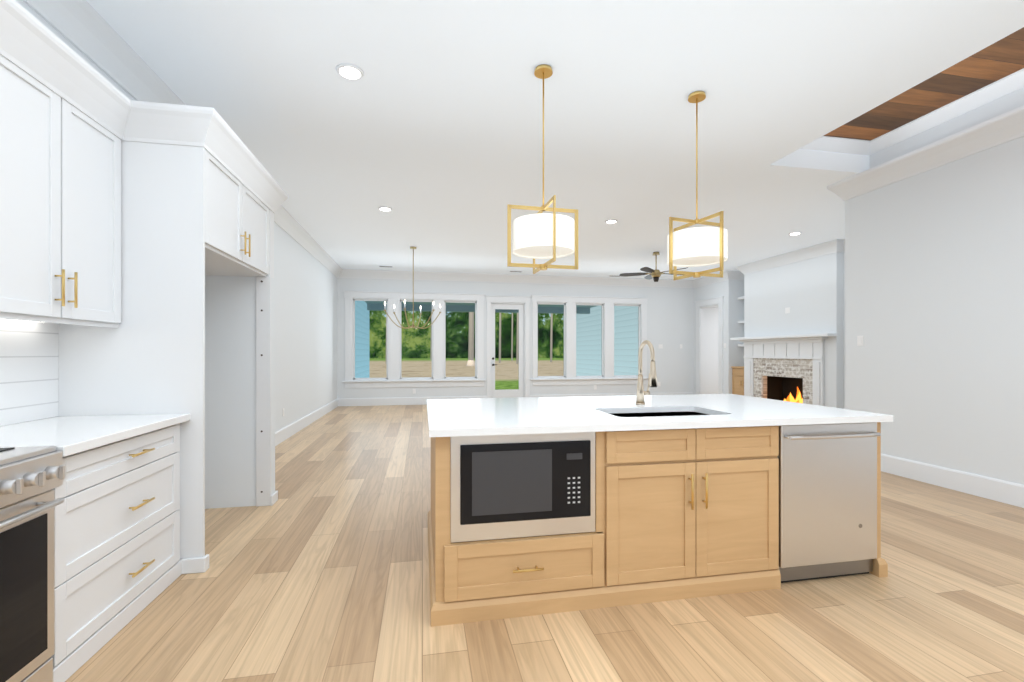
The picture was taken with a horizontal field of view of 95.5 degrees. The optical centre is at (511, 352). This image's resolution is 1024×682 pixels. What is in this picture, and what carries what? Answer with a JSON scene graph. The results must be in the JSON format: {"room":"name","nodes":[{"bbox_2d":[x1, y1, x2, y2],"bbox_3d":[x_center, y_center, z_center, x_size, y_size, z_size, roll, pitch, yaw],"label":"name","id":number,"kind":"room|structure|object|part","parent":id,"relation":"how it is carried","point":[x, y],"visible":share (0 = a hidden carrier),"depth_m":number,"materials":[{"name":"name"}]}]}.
{"room":"kitchen","nodes":[
{"label":"kitchen","id":0,"kind":"room"},
{"bbox_2d":[16,0,336,431],"bbox_3d":[-2.965,-0.590,4.531,0.150,3.720,13.520,0,0,-11],"label":"wall","id":1,"kind":"structure","parent":0,"point":[305,332],"depth_m":7.63,"materials":[{"name":"white paint"}]},
{"bbox_2d":[0,0,287,335],"bbox_3d":[-1.842,-0.778,1.270,0.818,1.215,5.590,0,0,-11],"label":"cabinet","id":2,"kind":"object","parent":1,"relation":"attached to","point":[117,211],"depth_m":2.57,"materials":[{"name":"white wood"}]},
{"bbox_2d":[23,0,342,277],"bbox_3d":[-2.830,-1.880,4.557,0.125,0.200,13.220,0,0,-11],"label":"crown molding","id":3,"kind":"structure","parent":1,"relation":"attached to","point":[87,30],"depth_m":2.96,"materials":[{"name":"white wood"}]},
{"bbox_2d":[275,398,338,445],"bbox_3d":[-3.442,1.177,7.454,0.020,0.185,7.300,0,0,-11],"label":"baseboard","id":4,"kind":"structure","parent":1,"relation":"attached to","point":[281,435],"depth_m":7.74,"materials":[{"name":"white wood"}]},
{"bbox_2d":[337,278,693,397],"bbox_3d":[0.646,-0.590,12.034,10.080,3.720,0.150,0,0,-11],"label":"wall","id":5,"kind":"structure","parent":0,"point":[670,319],"depth_m":12.14,"materials":[{"name":"white paint"}]},
{"bbox_2d":[339,396,486,405],"bbox_3d":[-2.372,1.177,11.367,3.540,0.185,0.020,0,0,-11],"label":"baseboard","id":6,"kind":"structure","parent":5,"relation":"attached to","point":[396,400],"depth_m":11.24,"materials":[{"name":"white wood"}]},
{"bbox_2d":[342,291,485,387],"bbox_3d":[-2.352,-0.318,11.421,3.420,2.315,0.220,0,0,-11],"label":"window","id":7,"kind":"structure","parent":5,"relation":"in","point":[438,378],"depth_m":11.36,"materials":[{"name":"white wood"}]},
{"bbox_2d":[491,304,523,397],"bbox_3d":[-0.109,0.006,11.856,0.842,2.504,0.105,0,0,-11],"label":"back door","id":8,"kind":"structure","parent":5,"relation":"in","point":[513,393],"depth_m":11.88,"materials":[{"name":"white"}]},
{"bbox_3d":[-0.129,-0.085,11.883,0.620,2.050,0.006,0,0,-11],"label":"glass","id":9,"kind":"part","parent":8,"relation":"part of","materials":[{"name":"clear glass"}]},
{"bbox_2d":[485,295,530,397],"bbox_3d":[-0.106,-0.087,11.868,1.170,2.715,0.192,0,0,-11],"label":"door frame","id":10,"kind":"structure","parent":5,"relation":"attached to","point":[492,299],"depth_m":11.85,"materials":[{"name":"white wood"}]},
{"bbox_2d":[343,269,690,287],"bbox_3d":[0.520,-1.880,11.869,9.170,0.200,0.125,0,0,-11],"label":"crown molding","id":11,"kind":"structure","parent":5,"relation":"attached to","point":[347,273],"depth_m":11.75,"materials":[{"name":"white wood"}]},
{"bbox_2d":[530,295,647,385],"bbox_3d":[2.067,-0.318,12.272,3.260,2.315,0.220,0,0,-11],"label":"window","id":12,"kind":"structure","parent":5,"relation":"in","point":[607,376],"depth_m":12.22,"materials":[{"name":"white wood"}]},
{"bbox_2d":[530,392,693,396],"bbox_3d":[2.729,1.177,12.349,4.650,0.185,0.020,0,0,-11],"label":"baseboard","id":13,"kind":"structure","parent":5,"relation":"attached to","point":[678,393],"depth_m":12.31,"materials":[{"name":"white wood"}]},
{"bbox_2d":[65,405,1023,681],"bbox_3d":[2.720,1.320,5.626,11.730,0.100,13.520,0,0,-11],"label":"floor","id":14,"kind":"structure","parent":0,"point":[317,571],"depth_m":2.27,"materials":[{"name":"brown wood"}]},
{"bbox_2d":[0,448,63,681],"bbox_3d":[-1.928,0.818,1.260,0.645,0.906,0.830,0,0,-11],"label":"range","id":15,"kind":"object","parent":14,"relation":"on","point":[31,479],"depth_m":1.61,"materials":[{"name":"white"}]},
{"bbox_2d":[0,448,11,451],"bbox_3d":[-1.948,0.342,1.295,0.457,0.005,0.680,0,0,-11],"label":"countertop","id":16,"kind":"structure","parent":15,"relation":"on","point":[1,449],"depth_m":1.64,"materials":[{"name":"white stone"}]},
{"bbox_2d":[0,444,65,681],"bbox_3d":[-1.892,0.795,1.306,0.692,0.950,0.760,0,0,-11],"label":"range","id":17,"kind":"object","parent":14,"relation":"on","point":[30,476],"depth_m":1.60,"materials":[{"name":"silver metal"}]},
{"bbox_2d":[64,420,191,681],"bbox_3d":[-2.099,0.818,2.145,0.645,0.906,0.973,0,0,-11],"label":"base cabinet","id":18,"kind":"object","parent":14,"relation":"on","point":[128,504],"depth_m":2.13,"materials":[{"name":"white wood"}]},
{"bbox_2d":[0,412,191,455],"bbox_3d":[-2.090,0.369,2.150,0.663,0.040,0.966,0,0,-11],"label":"countertop","id":19,"kind":"structure","parent":18,"relation":"on","point":[74,434],"depth_m":2.15,"materials":[{"name":"white stone"}]},
{"bbox_2d":[428,408,892,626],"bbox_3d":[0.756,0.828,3.027,2.554,0.885,1.385,0,0,-11],"label":"kitchen island","id":20,"kind":"object","parent":14,"relation":"on","point":[544,505],"depth_m":2.37,"materials":[{"name":"brown wood"}]},
{"bbox_2d":[450,418,595,542],"bbox_3d":[0.024,0.630,2.468,0.720,0.530,0.462,0,0,-11],"label":"microwave","id":21,"kind":"object","parent":20,"relation":"in","point":[516,488],"depth_m":2.25,"materials":[{"name":"silver metal"}]},
{"bbox_2d":[426,397,637,435],"bbox_3d":[-0.010,0.368,2.906,1.020,0.035,1.411,0,0,-11],"label":"island countertop","id":22,"kind":"structure","parent":20,"relation":"on","point":[523,414],"depth_m":2.55,"materials":[{"name":"white stone"}]},
{"bbox_2d":[562,396,761,427],"bbox_3d":[0.835,0.368,3.068,0.700,0.035,1.411,0,0,-11],"label":"island countertop","id":23,"kind":"structure","parent":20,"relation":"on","point":[603,403],"depth_m":2.96,"materials":[{"name":"white stone"}]},
{"bbox_2d":[635,340,657,404],"bbox_3d":[0.909,0.133,3.069,0.109,0.434,0.240,0,0,-11],"label":"faucet","id":24,"kind":"object","parent":23,"relation":"on","point":[652,380],"depth_m":3.13,"materials":[{"name":"gold metal"}]},
{"bbox_2d":[731,366,743,394],"bbox_3d":[5.609,0.800,11.035,0.405,0.940,0.744,0,0,-11],"label":"base cabinet","id":25,"kind":"object","parent":14,"relation":"on","point":[738,380],"visible":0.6,"depth_m":11.17,"materials":[{"name":"brown wood"}]},
{"bbox_2d":[730,333,836,405],"bbox_3d":[5.623,0.463,9.535,0.654,1.615,2.640,0,0,-11],"label":"fireplace","id":26,"kind":"object","parent":14,"relation":"on","point":[795,356],"visible":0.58,"depth_m":9.32,"materials":[{"name":"white"}]},
{"bbox_2d":[767,376,802,400],"bbox_3d":[5.792,0.879,9.537,0.381,0.781,1.102,0,0,-11],"label":"firebox","id":27,"kind":"object","parent":26,"relation":"attached to","point":[781,388],"depth_m":10.04,"materials":[{"name":"black metal"}]},
{"bbox_2d":[86,0,1023,279],"bbox_3d":[1.910,-2.175,5.470,10.080,0.390,13.520,0,0,-11],"label":"ceiling","id":28,"kind":"structure","parent":0,"point":[446,130],"depth_m":3.71,"materials":[{"name":"white paint"}]},
{"bbox_2d":[336,63,363,79],"bbox_3d":[-1.140,-1.974,3.274,0.189,0.013,0.189,0,0,-20],"label":"recessed light","id":29,"kind":"object","parent":28,"relation":"in","point":[348,71],"depth_m":3.25,"materials":[{"name":"white plastic"}]},
{"bbox_2d":[378,206,391,210],"bbox_3d":[-1.739,-1.974,6.386,0.189,0.013,0.189,0,0,-17],"label":"recessed light","id":30,"kind":"object","parent":28,"relation":"in","point":[383,208],"depth_m":6.35,"materials":[{"name":"white plastic"}]},
{"bbox_2d":[384,247,440,328],"bbox_3d":[-1.854,-1.217,8.727,1.053,1.526,1.052,0,0,-11],"label":"chandelier","id":31,"kind":"object","parent":28,"relation":"hanging from","point":[404,308],"visible":1,"depth_m":8.72,"materials":[{"name":"gold metal"}]},
{"bbox_2d":[507,64,577,273],"bbox_3d":[0.219,-1.280,3.250,0.514,1.400,0.514,0,0,-13],"label":"pendant light","id":32,"kind":"object","parent":28,"relation":"hanging from","point":[539,235],"visible":1,"depth_m":3.15,"materials":[{"name":"white fabric"}]},
{"bbox_3d":[0.219,-0.805,3.250,0.430,0.210,0.430,0,0,-13],"label":"lamp shade","id":33,"kind":"part","parent":32,"relation":"part of","materials":[{"name":"white fabric"}]},
{"bbox_2d":[605,219,617,223],"bbox_3d":[1.494,-1.974,6.999,0.189,0.013,0.189,0,0,-32],"label":"recessed light","id":34,"kind":"object","parent":28,"relation":"in","point":[610,221],"depth_m":6.97,"materials":[{"name":"white plastic"}]},
{"bbox_2d":[619,252,687,281],"bbox_3d":[2.877,-1.690,9.191,1.328,0.580,1.346,0,0,-11],"label":"ceiling fan","id":35,"kind":"object","parent":28,"relation":"hanging from","point":[655,275],"visible":0.92,"depth_m":9.13,"materials":[{"name":"black metal"}]},
{"bbox_2d":[667,91,727,279],"bbox_3d":[1.420,-1.280,3.573,0.514,1.400,0.514,0,0,-21],"label":"pendant light","id":36,"kind":"object","parent":28,"relation":"hanging from","point":[697,246],"visible":1,"depth_m":3.48,"materials":[{"name":"white fabric"}]},
{"bbox_3d":[1.420,-0.805,3.573,0.430,0.210,0.430,0,0,-21],"label":"lamp shade","id":37,"kind":"part","parent":36,"relation":"part of","materials":[{"name":"white fabric"}]},
{"bbox_2d":[789,232,801,234],"bbox_3d":[4.688,-1.974,7.705,0.189,0.013,0.189,0,0,-17],"label":"recessed light","id":38,"kind":"object","parent":28,"relation":"in","point":[793,233],"depth_m":7.67,"materials":[{"name":"white plastic"}]},
{"bbox_2d":[824,27,1023,140],"bbox_3d":[3.883,-2.315,2.072,1.330,0.050,6.100,0,0,-11],"label":"ceiling panel","id":39,"kind":"object","parent":28,"relation":"attached to","point":[996,61],"depth_m":4.04,"materials":[{"name":"brown wood"}]},
{"bbox_2d":[694,252,844,408],"bbox_3d":[5.891,-0.590,9.470,0.750,3.720,7.170,0,0,-11],"label":"wall","id":40,"kind":"structure","parent":0,"point":[810,293],"depth_m":9.25,"materials":[{"name":"white paint"}]},
{"bbox_2d":[695,296,723,393],"bbox_3d":[5.420,-0.068,12.175,0.652,2.675,1.210,0,0,-11],"label":"door frame","id":41,"kind":"structure","parent":40,"relation":"attached to","point":[709,349],"depth_m":12.54,"materials":[{"name":"white wood"}]},
{"bbox_2d":[691,271,734,287],"bbox_3d":[5.118,-1.880,11.935,0.135,0.200,1.455,0,0,-11],"label":"crown molding","id":42,"kind":"structure","parent":40,"relation":"attached to","point":[729,275],"depth_m":11.93,"materials":[{"name":"white wood"}]},
{"bbox_2d":[735,268,742,279],"bbox_3d":[5.457,-1.880,11.324,0.300,0.200,0.125,0,0,-11],"label":"crown molding","id":43,"kind":"structure","parent":40,"relation":"attached to","point":[737,277],"depth_m":11.34,"materials":[{"name":"white wood"}]},
{"bbox_2d":[737,296,743,346],"bbox_3d":[5.702,-0.755,11.053,0.218,1.210,0.746,0,0,-11],"label":"shelves","id":44,"kind":"object","parent":40,"relation":"attached to","point":[742,321],"visible":0.17,"depth_m":11.29,"materials":[{"name":"white wood"}]},
{"bbox_2d":[739,264,766,275],"bbox_3d":[5.575,-1.880,10.711,0.600,0.200,0.125,0,0,-11],"label":"crown molding","id":45,"kind":"structure","parent":40,"relation":"attached to","point":[744,269],"depth_m":10.31,"materials":[{"name":"white wood"}]},
{"bbox_2d":[845,87,1023,484],"bbox_3d":[6.015,-0.590,2.610,3.100,3.720,6.350,0,0,-11],"label":"wall","id":46,"kind":"structure","parent":0,"point":[934,292],"depth_m":4.39,"materials":[{"name":"white paint"}]},
{"bbox_2d":[800,136,869,154],"bbox_3d":[3.340,-2.235,4.971,1.020,0.110,0.100,0,0,-11],"label":"trim","id":47,"kind":"structure","parent":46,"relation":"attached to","point":[824,143],"depth_m":5.00,"materials":[{"name":"white wood"}]},
{"bbox_2d":[857,336,863,345],"bbox_3d":[3.925,-0.135,5.241,0.009,0.115,0.075,0,0,-11],"label":"switch plate","id":48,"kind":"object","parent":46,"relation":"attached to","point":[860,340],"depth_m":5.23,"materials":[{"name":"white plastic"}]},
{"bbox_2d":[827,105,1023,199],"bbox_3d":[4.392,-1.880,2.514,0.125,0.200,6.175,0,0,-11],"label":"crown molding","id":49,"kind":"structure","parent":46,"relation":"attached to","point":[1008,126],"depth_m":4.39,"materials":[{"name":"white wood"}]},
{"bbox_2d":[864,68,1023,154],"bbox_3d":[4.458,-2.235,2.233,0.100,0.110,5.900,0,0,-11],"label":"trim","id":50,"kind":"structure","parent":46,"relation":"attached to","point":[1004,86],"depth_m":4.29,"materials":[{"name":"white wood"}]},
{"bbox_2d":[881,454,1023,507],"bbox_3d":[4.467,1.177,2.398,0.020,0.185,6.220,0,0,-11],"label":"baseboard","id":51,"kind":"structure","parent":46,"relation":"attached to","point":[1006,492],"depth_m":4.28,"materials":[{"name":"white wood"}]},
{"label":"outside","id":52,"kind":"structure","parent":0,"visible":0},
{"bbox_2d":[369,358,563,389],"bbox_3d":[2.294,1.280,40.973,200.000,1.180,48.400,0,0,-11],"label":"ground","id":53,"kind":"structure","parent":52,"point":[452,370],"depth_m":34.89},
{"bbox_2d":[355,301,368,377],"bbox_3d":[-4.801,-0.230,13.404,0.840,3.800,4.600,0,0,-11],"label":"siding","id":54,"kind":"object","parent":53,"relation":"on","point":[363,350],"depth_m":13.68,"materials":[{"name":"blue wood"}]},
{"bbox_2d":[386,311,386,363],"bbox_3d":[-11.339,-11.733,42.624,0.492,25.994,0.228,0,0,-11],"label":"trunk","id":55,"kind":"object","parent":53,"relation":"on","point":[386,311],"depth_m":42.50,"materials":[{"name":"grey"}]},
{"bbox_2d":[430,311,431,359],"bbox_3d":[-9.291,-11.836,54.221,0.460,25.789,0.190,0,0,-11],"label":"trunk","id":56,"kind":"object","parent":53,"relation":"on","point":[431,311],"depth_m":54.12,"materials":[{"name":"grey"}]},
{"bbox_2d":[369,310,563,357],"bbox_3d":[-1.952,-17.730,63.018,200.000,42.000,0.500,0,0,-11],"label":"treeline","id":57,"kind":"object","parent":53,"relation":"on","point":[544,319],"depth_m":61.70,"materials":[{"name":"green plant"}]},
{"bbox_2d":[466,312,474,365],"bbox_3d":[-3.538,-11.696,40.053,1.005,26.071,1.056,0,0,-11],"label":"porch column","id":58,"kind":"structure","parent":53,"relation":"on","point":[471,344],"depth_m":39.87,"materials":[{"name":"grey"}]},
{"bbox_2d":[499,313,500,362],"bbox_3d":[-1.108,-11.752,46.631,0.460,25.956,0.190,0,0,-11],"label":"trunk","id":59,"kind":"object","parent":53,"relation":"on","point":[499,313],"depth_m":46.54,"materials":[{"name":"grey"}]},
{"bbox_2d":[511,313,512,360],"bbox_3d":[0.116,-11.808,52.978,0.444,25.845,0.171,0,0,-11],"label":"trunk","id":60,"kind":"object","parent":53,"relation":"on","point":[512,313],"depth_m":52.89,"materials":[{"name":"grey plant"}]},
{"bbox_2d":[516,313,518,363],"bbox_3d":[0.643,-11.734,44.932,0.476,25.994,0.209,0,0,-11],"label":"trunk","id":61,"kind":"object","parent":53,"relation":"on","point":[517,348],"depth_m":44.84,"materials":[{"name":"grey plant"}]},
{"bbox_2d":[550,313,552,361],"bbox_3d":[4.304,-11.771,49.710,0.492,25.920,0.228,0,0,-11],"label":"trunk","id":62,"kind":"object","parent":53,"relation":"on","point":[551,330],"depth_m":49.60,"materials":[{"name":"grey plant"}]},
{"bbox_2d":[576,306,637,375],"bbox_3d":[3.689,-0.230,15.854,1.560,3.800,6.200,0,0,-11],"label":"wing","id":63,"kind":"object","parent":53,"relation":"on","point":[621,343],"depth_m":14.40},
{"bbox_2d":[365,301,595,313],"bbox_3d":[-0.600,-1.540,13.958,9.100,0.300,4.100,0,0,-11],"label":"ceiling","id":64,"kind":"structure","parent":52,"point":[454,307],"depth_m":15.61,"materials":[{"name":"blue"}]}
]}

